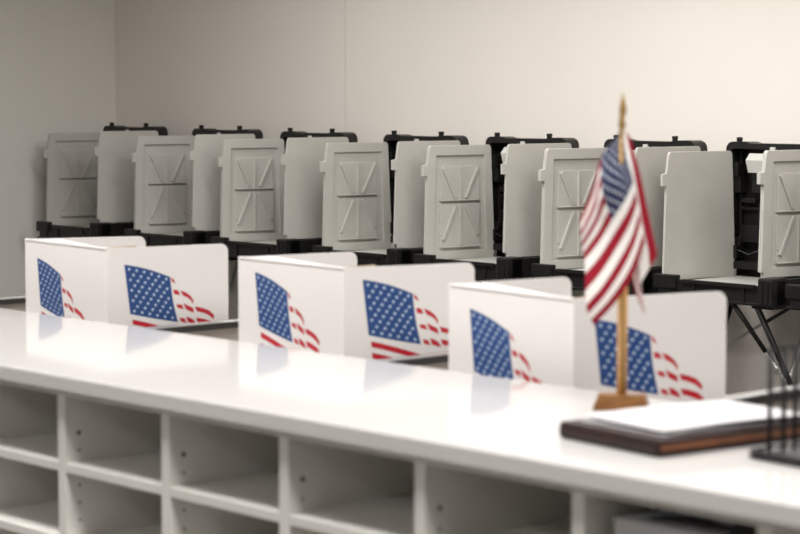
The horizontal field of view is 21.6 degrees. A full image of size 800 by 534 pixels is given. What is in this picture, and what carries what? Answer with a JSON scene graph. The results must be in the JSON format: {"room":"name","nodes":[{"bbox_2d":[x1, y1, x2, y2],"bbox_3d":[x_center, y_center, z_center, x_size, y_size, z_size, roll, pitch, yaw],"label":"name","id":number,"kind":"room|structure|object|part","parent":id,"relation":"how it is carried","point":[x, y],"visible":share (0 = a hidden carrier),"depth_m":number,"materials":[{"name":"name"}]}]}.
{"room":"polling place","nodes":[
{"label":"polling place","id":0,"kind":"room"},
{"bbox_2d":[0,0,115,297],"bbox_3d":[-5.204,-0.507,8.897,9.600,2.750,0.100,-4,6,-42],"label":"wall","id":1,"kind":"structure","parent":0,"point":[57,57],"depth_m":11.74,"materials":[{"name":"white paint"}]},
{"bbox_2d":[114,0,799,394],"bbox_3d":[2.675,-0.392,7.500,0.100,2.750,12.830,-4,6,-42],"label":"wall","id":2,"kind":"structure","parent":0,"point":[716,73],"depth_m":9.87,"materials":[{"name":"white paint"}]},
{"bbox_3d":[-0.895,1.298,4.345,9.800,0.100,12.830,-4,6,-42],"label":"floor","id":3,"kind":"structure","parent":0,"visible":0},
{"bbox_2d":[0,296,25,311],"bbox_3d":[-1.149,0.580,5.963,0.990,1.065,0.759,-4,6,-42],"label":"desk","id":4,"kind":"object","parent":3,"relation":"on","point":[18,303],"visible":0.02,"depth_m":5.54,"materials":[{"name":"laminate"}]},
{"bbox_3d":[-0.911,0.608,5.703,0.963,1.052,0.022,-4,6,-42],"label":"panel","id":5,"kind":"part","parent":4,"relation":"part of","materials":[{"name":"white laminate"}]},
{"bbox_2d":[36,122,169,238],"bbox_3d":[-1.593,-0.065,11.474,0.551,1.439,0.731,-4,6,-42],"label":"voting booth","id":6,"kind":"object","parent":3,"relation":"on","point":[90,175],"visible":0.7,"depth_m":11.52,"materials":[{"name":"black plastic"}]},
{"bbox_3d":[-1.789,-0.487,11.643,0.402,0.516,0.022,-3,6,-35],"label":"privacy panel","id":7,"kind":"part","parent":6,"relation":"part of","materials":[{"name":"grey plastic"}]},
{"bbox_2d":[36,221,169,238],"bbox_3d":[-1.599,-0.197,11.464,0.544,0.132,0.583,-4,6,-42],"label":"tray","id":8,"kind":"object","parent":6,"relation":"on","point":[48,229],"depth_m":11.24,"materials":[{"name":"black plastic"}]},
{"bbox_3d":[-1.456,-0.485,11.270,0.408,0.489,0.012,-3,6,-35],"label":"privacy panel","id":9,"kind":"part","parent":6,"relation":"part of","materials":[{"name":"grey plastic"}]},
{"bbox_3d":[-1.464,-0.519,11.623,0.080,0.521,0.505,-4,6,-42],"label":"lid","id":10,"kind":"part","parent":6,"relation":"part of","materials":[{"name":"black plastic"}]},
{"bbox_2d":[142,319,238,340],"bbox_3d":[-0.583,0.631,5.349,0.990,1.065,0.759,-4,6,-42],"label":"desk","id":11,"kind":"object","parent":3,"relation":"on","point":[221,329],"visible":0.02,"depth_m":4.93,"materials":[{"name":"laminate"}]},
{"bbox_2d":[25,236,227,327],"bbox_3d":[-0.679,0.092,5.108,0.321,0.316,0.466,-4,6,-42],"label":"screen","id":12,"kind":"object","parent":11,"relation":"on","point":[125,281],"visible":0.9,"depth_m":4.97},
{"bbox_2d":[37,258,83,319],"bbox_3d":[-0.815,0.120,5.052,0.003,0.270,0.238,-4,6,-38],"label":"print","id":13,"kind":"object","parent":12,"relation":"attached to","point":[49,278],"depth_m":5.08},
{"bbox_3d":[-0.800,0.090,5.035,0.004,0.294,0.404,-4,6,-37],"label":"panel","id":14,"kind":"part","parent":12,"relation":"part of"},
{"bbox_2d":[124,265,213,326],"bbox_3d":[-0.540,0.124,4.960,0.238,0.270,0.001,-3,5,-31],"label":"print","id":15,"kind":"object","parent":12,"relation":"attached to","point":[149,291],"depth_m":4.93},
{"bbox_3d":[-0.344,0.658,5.089,0.963,1.052,0.022,-4,6,-42],"label":"panel","id":16,"kind":"part","parent":11,"relation":"part of","materials":[{"name":"white laminate"}]},
{"bbox_2d":[124,125,262,302],"bbox_3d":[-1.034,-0.012,10.869,0.551,1.433,0.731,-4,6,-42],"label":"voting booth","id":17,"kind":"object","parent":3,"relation":"on","point":[177,179],"visible":0.59,"depth_m":10.95,"materials":[{"name":"plastic"}]},
{"bbox_3d":[-1.229,-0.432,11.036,0.402,0.514,0.022,-3,6,-36],"label":"privacy panel","id":18,"kind":"part","parent":17,"relation":"part of","materials":[{"name":"grey plastic"}]},
{"bbox_2d":[124,229,254,246],"bbox_3d":[-1.040,-0.143,10.860,0.544,0.132,0.583,-4,6,-42],"label":"tray","id":19,"kind":"object","parent":17,"relation":"on","point":[153,237],"depth_m":10.64,"materials":[{"name":"black plastic"}]},
{"bbox_3d":[-0.889,-0.430,10.656,0.408,0.487,0.012,-3,6,-35],"label":"privacy panel","id":20,"kind":"part","parent":17,"relation":"part of","materials":[{"name":"grey plastic"}]},
{"bbox_3d":[-0.906,-0.465,11.018,0.080,0.519,0.505,-4,6,-42],"label":"lid","id":21,"kind":"part","parent":17,"relation":"part of","materials":[{"name":"black plastic"}]},
{"bbox_3d":[-0.926,0.298,10.871,0.243,0.808,0.025,1,5,12],"label":"leg","id":22,"kind":"part","parent":17,"relation":"part of","materials":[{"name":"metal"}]},
{"bbox_2d":[211,128,358,260],"bbox_3d":[-0.535,0.035,10.329,0.551,1.427,0.731,-4,6,-42],"label":"voting booth","id":23,"kind":"object","parent":3,"relation":"on","point":[272,189],"visible":0.68,"depth_m":10.40,"materials":[{"name":"plastic"}]},
{"bbox_3d":[-0.732,-0.384,10.498,0.402,0.511,0.022,-3,6,-35],"label":"privacy panel","id":24,"kind":"part","parent":23,"relation":"part of","materials":[{"name":"grey plastic"}]},
{"bbox_2d":[211,236,358,260],"bbox_3d":[-0.541,-0.096,10.319,0.544,0.131,0.583,-4,6,-42],"label":"tray","id":25,"kind":"object","parent":23,"relation":"on","point":[237,246],"depth_m":10.11,"materials":[{"name":"black plastic"}]},
{"bbox_3d":[-0.399,-0.382,10.124,0.408,0.485,0.012,-3,6,-35],"label":"privacy panel","id":26,"kind":"part","parent":23,"relation":"part of","materials":[{"name":"grey plastic"}]},
{"bbox_3d":[-0.407,-0.416,10.478,0.080,0.516,0.505,-4,6,-42],"label":"lid","id":27,"kind":"part","parent":23,"relation":"part of","materials":[{"name":"black plastic"}]},
{"bbox_2d":[313,131,468,266],"bbox_3d":[-0.009,0.085,9.758,0.551,1.423,0.731,-4,6,-42],"label":"voting booth","id":28,"kind":"object","parent":3,"relation":"on","point":[374,192],"visible":0.64,"depth_m":9.86,"materials":[{"name":"plastic"}]},
{"bbox_3d":[-0.205,-0.333,9.927,0.402,0.510,0.022,-3,6,-35],"label":"privacy panel","id":29,"kind":"part","parent":28,"relation":"part of","materials":[{"name":"grey plastic"}]},
{"bbox_2d":[313,245,465,266],"bbox_3d":[-0.015,-0.046,9.749,0.544,0.131,0.583,-4,6,-42],"label":"tray","id":30,"kind":"object","parent":28,"relation":"on","point":[378,255],"depth_m":9.51,"materials":[{"name":"black plastic"}]},
{"bbox_3d":[0.128,-0.331,9.554,0.408,0.484,0.012,-3,6,-35],"label":"privacy panel","id":31,"kind":"part","parent":28,"relation":"part of","materials":[{"name":"grey plastic"}]},
{"bbox_3d":[0.120,-0.365,9.908,0.080,0.515,0.505,-4,6,-42],"label":"lid","id":32,"kind":"part","parent":28,"relation":"part of","materials":[{"name":"black plastic"}]},
{"bbox_2d":[0,308,799,533],"bbox_3d":[-0.438,0.723,4.018,0.560,1.100,7.600,-4,6,-42],"label":"countertop","id":33,"kind":"structure","parent":3,"relation":"on","point":[106,428],"depth_m":3.50,"materials":[{"name":"white laminate"}]},
{"bbox_2d":[0,431,57,469],"bbox_3d":[-0.572,0.341,4.040,0.390,0.017,0.292,-4,6,-42],"label":"shelf","id":34,"kind":"object","parent":33,"relation":"attached to","point":[39,448],"depth_m":3.95,"materials":[{"name":"white laminate"}]},
{"bbox_2d":[0,500,58,533],"bbox_3d":[-0.572,0.477,4.051,0.390,0.017,0.292,-4,6,-42],"label":"shelf","id":35,"kind":"object","parent":33,"relation":"attached to","point":[18,516],"depth_m":3.99,"materials":[{"name":"white laminate"}]},
{"bbox_2d":[66,450,161,494],"bbox_3d":[-0.359,0.360,3.809,0.390,0.017,0.292,-4,6,-42],"label":"shelf","id":36,"kind":"object","parent":33,"relation":"attached to","point":[137,469],"depth_m":3.76,"materials":[{"name":"white laminate"}]},
{"bbox_2d":[94,522,161,533],"bbox_3d":[-0.359,0.496,3.820,0.390,0.017,0.292,-4,6,-42],"label":"shelf","id":37,"kind":"object","parent":33,"relation":"attached to","point":[99,527],"depth_m":3.86,"materials":[{"name":"white laminate"}]},
{"bbox_2d":[171,471,278,521],"bbox_3d":[-0.146,0.379,3.578,0.390,0.017,0.292,-4,6,-42],"label":"shelf","id":38,"kind":"object","parent":33,"relation":"attached to","point":[251,493],"depth_m":3.53,"materials":[{"name":"white laminate"}]},
{"bbox_2d":[290,493,414,533],"bbox_3d":[0.067,0.398,3.347,0.390,0.017,0.292,-4,6,-42],"label":"shelf","id":39,"kind":"object","parent":33,"relation":"attached to","point":[348,513],"depth_m":3.33,"materials":[{"name":"white laminate"}]},
{"bbox_2d":[490,517,571,533],"bbox_3d":[0.281,0.417,3.115,0.390,0.017,0.292,-4,6,-42],"label":"shelf","id":40,"kind":"object","parent":33,"relation":"attached to","point":[513,525],"depth_m":3.22,"materials":[{"name":"white laminate"}]},
{"bbox_2d":[593,285,648,410],"bbox_3d":[0.352,0.079,3.329,0.090,0.295,0.040,1,5,9],"label":"flag stand","id":41,"kind":"object","parent":33,"relation":"on","point":[605,400],"visible":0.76,"depth_m":3.32,"materials":[{"name":"brown wood"}]},
{"bbox_2d":[581,111,644,393],"bbox_3d":[0.335,-0.019,3.299,0.100,0.453,0.040,0,5,0],"label":"desk flag","id":42,"kind":"object","parent":41,"relation":"attached to","point":[612,238],"visible":1,"depth_m":3.29,"materials":[{"name":"fabric"}]},
{"bbox_2d":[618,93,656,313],"bbox_3d":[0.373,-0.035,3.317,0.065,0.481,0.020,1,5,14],"label":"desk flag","id":43,"kind":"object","parent":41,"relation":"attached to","point":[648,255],"visible":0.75,"depth_m":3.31,"materials":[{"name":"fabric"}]},
{"bbox_2d":[613,508,733,533],"bbox_3d":[0.446,0.383,2.875,0.263,0.090,0.178,-4,6,-42],"label":"paper stack","id":44,"kind":"object","parent":33,"relation":"on","point":[675,523],"visible":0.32,"depth_m":2.82,"materials":[{"name":"white paper"}]},
{"bbox_2d":[639,510,739,526],"bbox_3d":[0.465,0.327,2.855,0.240,0.024,0.160,-4,6,-42],"label":"booklet","id":45,"kind":"object","parent":44,"relation":"on","point":[668,512],"visible":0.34,"depth_m":2.78,"materials":[{"name":"grey paper"}]},
{"bbox_2d":[559,416,799,457],"bbox_3d":[0.430,0.236,3.070,0.340,0.024,0.214,-3,6,-35],"label":"book","id":46,"kind":"object","parent":33,"relation":"on","point":[578,430],"visible":0.66,"depth_m":2.96,"materials":[{"name":"brown leather"}]},
{"bbox_2d":[581,417,799,436],"bbox_3d":[0.429,0.223,3.071,0.279,0.001,0.178,-3,6,-35],"label":"paper sheet","id":47,"kind":"object","parent":46,"relation":"on","point":[597,421],"visible":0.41,"depth_m":3.00,"materials":[{"name":"white paper"}]},
{"bbox_2d":[590,416,792,432],"bbox_3d":[0.442,0.217,3.080,0.279,0.003,0.178,-4,6,-37],"label":"paper sheet","id":48,"kind":"object","parent":47,"relation":"on","point":[729,423],"visible":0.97,"depth_m":2.98,"materials":[{"name":"white paper"}]},
{"bbox_2d":[584,400,799,431],"bbox_3d":[0.433,0.215,3.070,0.279,0.003,0.178,-3,6,-33],"label":"paper sheet","id":49,"kind":"object","parent":48,"relation":"on","point":[669,417],"visible":0.91,"depth_m":3.06,"materials":[{"name":"white paper"}]},
{"bbox_2d":[733,523,756,533],"bbox_3d":[0.542,0.380,2.775,0.260,0.112,0.056,-4,6,-42],"label":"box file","id":50,"kind":"object","parent":33,"relation":"on","point":[739,528],"visible":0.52,"depth_m":2.69,"materials":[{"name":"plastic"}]},
{"bbox_2d":[749,345,799,466],"bbox_3d":[0.661,0.191,2.840,0.244,0.150,0.284,-3,6,-36],"label":"desk organizer","id":51,"kind":"object","parent":33,"relation":"on","point":[757,453],"visible":1,"depth_m":2.91,"materials":[{"name":"black metal"}]},
{"bbox_3d":[0.585,0.139,2.950,0.186,0.066,0.004,-3,6,-36],"label":"rail","id":52,"kind":"part","parent":51,"relation":"part of","materials":[{"name":"black metal"}]},
{"bbox_2d":[377,351,448,369],"bbox_3d":[-0.041,0.679,4.762,0.990,1.065,0.759,-4,6,-42],"label":"desk","id":53,"kind":"object","parent":3,"relation":"on","point":[440,360],"visible":0.02,"depth_m":4.30,"materials":[{"name":"laminate"}]},
{"bbox_2d":[238,252,474,359],"bbox_3d":[-0.100,0.132,4.546,0.305,0.302,0.444,-4,6,-39],"label":"screen","id":54,"kind":"object","parent":53,"relation":"on","point":[328,303],"visible":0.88,"depth_m":4.41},
{"bbox_2d":[255,272,319,352],"bbox_3d":[-0.240,0.153,4.482,0.001,0.270,0.238,-4,6,-39],"label":"print","id":55,"kind":"object","parent":54,"relation":"attached to","point":[272,301],"depth_m":4.51},
{"bbox_3d":[-0.233,0.137,4.476,0.004,0.294,0.377,-4,6,-39],"label":"panel","id":56,"kind":"part","parent":54,"relation":"part of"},
{"bbox_2d":[363,280,448,359],"bbox_3d":[0.029,0.156,4.404,0.238,0.270,0.002,-2,5,-27],"label":"print","id":57,"kind":"object","parent":54,"relation":"attached to","point":[390,313],"depth_m":4.38},
{"bbox_3d":[0.197,0.707,4.502,0.963,1.052,0.022,-4,6,-42],"label":"panel","id":58,"kind":"part","parent":53,"relation":"part of","materials":[{"name":"white laminate"}]},
{"bbox_2d":[414,132,580,281],"bbox_3d":[0.460,0.127,9.250,0.551,1.423,0.731,-4,6,-42],"label":"voting booth","id":59,"kind":"object","parent":3,"relation":"on","point":[481,200],"visible":0.73,"depth_m":9.35,"materials":[{"name":"plastic"}]},
{"bbox_3d":[0.264,-0.291,9.418,0.402,0.510,0.022,-3,6,-35],"label":"privacy panel","id":60,"kind":"part","parent":59,"relation":"part of","materials":[{"name":"grey plastic"}]},
{"bbox_2d":[414,250,580,281],"bbox_3d":[0.454,-0.004,9.241,0.544,0.131,0.583,-4,6,-42],"label":"tray","id":61,"kind":"object","parent":59,"relation":"on","point":[508,264],"depth_m":9.00,"materials":[{"name":"black plastic"}]},
{"bbox_2d":[501,141,524,162],"bbox_3d":[0.529,-0.511,9.427,0.082,0.107,0.138,-4,6,-42],"label":"lamp","id":62,"kind":"object","parent":59,"relation":"on","point":[503,154],"depth_m":9.44,"materials":[{"name":"plastic"}]},
{"bbox_3d":[0.588,-0.323,9.400,0.080,0.515,0.505,-4,6,-42],"label":"lid","id":63,"kind":"part","parent":59,"relation":"part of","materials":[{"name":"black plastic"}]},
{"bbox_3d":[0.596,-0.289,9.046,0.408,0.484,0.012,-3,6,-35],"label":"privacy panel","id":64,"kind":"part","parent":59,"relation":"part of","materials":[{"name":"grey plastic"}]},
{"bbox_2d":[531,135,714,295],"bbox_3d":[0.946,0.170,8.724,0.551,1.423,0.731,-4,6,-42],"label":"voting booth","id":65,"kind":"object","parent":3,"relation":"on","point":[567,176],"visible":0.38,"depth_m":8.80,"materials":[{"name":"plastic"}]},
{"bbox_3d":[0.748,-0.248,8.894,0.402,0.510,0.022,-3,6,-35],"label":"privacy panel","id":66,"kind":"part","parent":65,"relation":"part of","materials":[{"name":"grey plastic"}]},
{"bbox_2d":[531,263,714,295],"bbox_3d":[0.940,0.039,8.714,0.544,0.131,0.583,-4,6,-42],"label":"tray","id":67,"kind":"object","parent":65,"relation":"on","point":[570,271],"depth_m":8.59,"materials":[{"name":"black plastic"}]},
{"bbox_3d":[1.074,-0.280,8.873,0.080,0.515,0.505,-4,6,-42],"label":"lid","id":68,"kind":"part","parent":65,"relation":"part of","materials":[{"name":"black plastic"}]},
{"bbox_3d":[1.082,-0.246,8.520,0.408,0.484,0.012,-3,6,-35],"label":"privacy panel","id":69,"kind":"part","parent":65,"relation":"part of","materials":[{"name":"grey plastic"}]},
{"bbox_2d":[653,137,799,385],"bbox_3d":[1.395,0.210,8.236,0.551,1.423,0.731,-4,6,-42],"label":"voting booth","id":70,"kind":"object","parent":3,"relation":"on","point":[737,207],"visible":0.88,"depth_m":8.34,"materials":[{"name":"plastic"}]},
{"bbox_3d":[1.196,-0.208,8.410,0.402,0.510,0.012,-3,6,-35],"label":"privacy panel","id":71,"kind":"part","parent":70,"relation":"part of","materials":[{"name":"grey plastic"}]},
{"bbox_2d":[653,269,799,309],"bbox_3d":[1.389,0.079,8.227,0.544,0.131,0.583,-4,6,-42],"label":"tray","id":72,"kind":"object","parent":70,"relation":"on","point":[760,289],"depth_m":8.04,"materials":[{"name":"black plastic"}]},
{"bbox_3d":[1.376,-0.511,8.508,0.024,0.031,0.015,-4,6,-42],"label":"latch post","id":73,"kind":"part","parent":70,"relation":"part of","materials":[{"name":"black plastic"}]},
{"bbox_2d":[746,147,775,172],"bbox_3d":[1.464,-0.428,8.413,0.082,0.107,0.138,-4,6,-42],"label":"lamp","id":74,"kind":"object","parent":70,"relation":"on","point":[754,160],"depth_m":8.42,"materials":[{"name":"plastic"}]},
{"bbox_3d":[1.524,-0.240,8.386,0.080,0.515,0.505,-4,6,-42],"label":"lid","id":75,"kind":"part","parent":70,"relation":"part of","materials":[{"name":"black plastic"}]},
{"bbox_3d":[1.518,-0.207,8.046,0.408,0.484,0.022,-3,6,-35],"label":"privacy panel","id":76,"kind":"part","parent":70,"relation":"part of","materials":[{"name":"grey plastic"}]},
{"bbox_3d":[1.503,0.518,8.239,0.243,0.803,0.025,1,5,12],"label":"leg","id":77,"kind":"part","parent":70,"relation":"part of","materials":[{"name":"metal"}]},
{"bbox_2d":[680,384,799,412],"bbox_3d":[0.499,0.727,4.176,0.990,1.065,0.759,-4,6,-42],"label":"desk","id":78,"kind":"object","parent":3,"relation":"on","point":[759,397],"visible":0.02,"depth_m":3.77,"materials":[{"name":"laminate"}]},
{"bbox_2d":[449,277,726,402],"bbox_3d":[0.342,0.191,3.897,0.326,0.314,0.411,-3,6,-36],"label":"screen","id":79,"kind":"object","parent":78,"relation":"on","point":[530,330],"visible":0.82,"depth_m":3.78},
{"bbox_2d":[470,309,542,383],"bbox_3d":[0.199,0.220,3.822,0.002,0.270,0.238,-3,6,-36],"label":"print","id":80,"kind":"object","parent":79,"relation":"attached to","point":[490,341],"depth_m":3.86},
{"bbox_3d":[0.200,0.190,3.822,0.004,0.294,0.358,-3,6,-36],"label":"panel","id":81,"kind":"part","parent":79,"relation":"part of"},
{"bbox_2d":[595,320,704,399],"bbox_3d":[0.448,0.222,3.752,0.238,0.270,0.001,-2,5,-27],"label":"print","id":82,"kind":"object","parent":79,"relation":"attached to","point":[640,371],"depth_m":3.73},
{"bbox_3d":[0.738,0.755,3.916,0.963,1.052,0.022,-4,6,-42],"label":"panel","id":83,"kind":"part","parent":78,"relation":"part of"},
{"bbox_2d":[785,284,799,309],"bbox_3d":[1.827,0.249,7.768,0.551,1.423,0.731,-4,6,-42],"label":"voting booth","id":84,"kind":"object","parent":3,"relation":"on","point":[792,291],"visible":1,"depth_m":7.77,"materials":[{"name":"plastic"}]}
]}

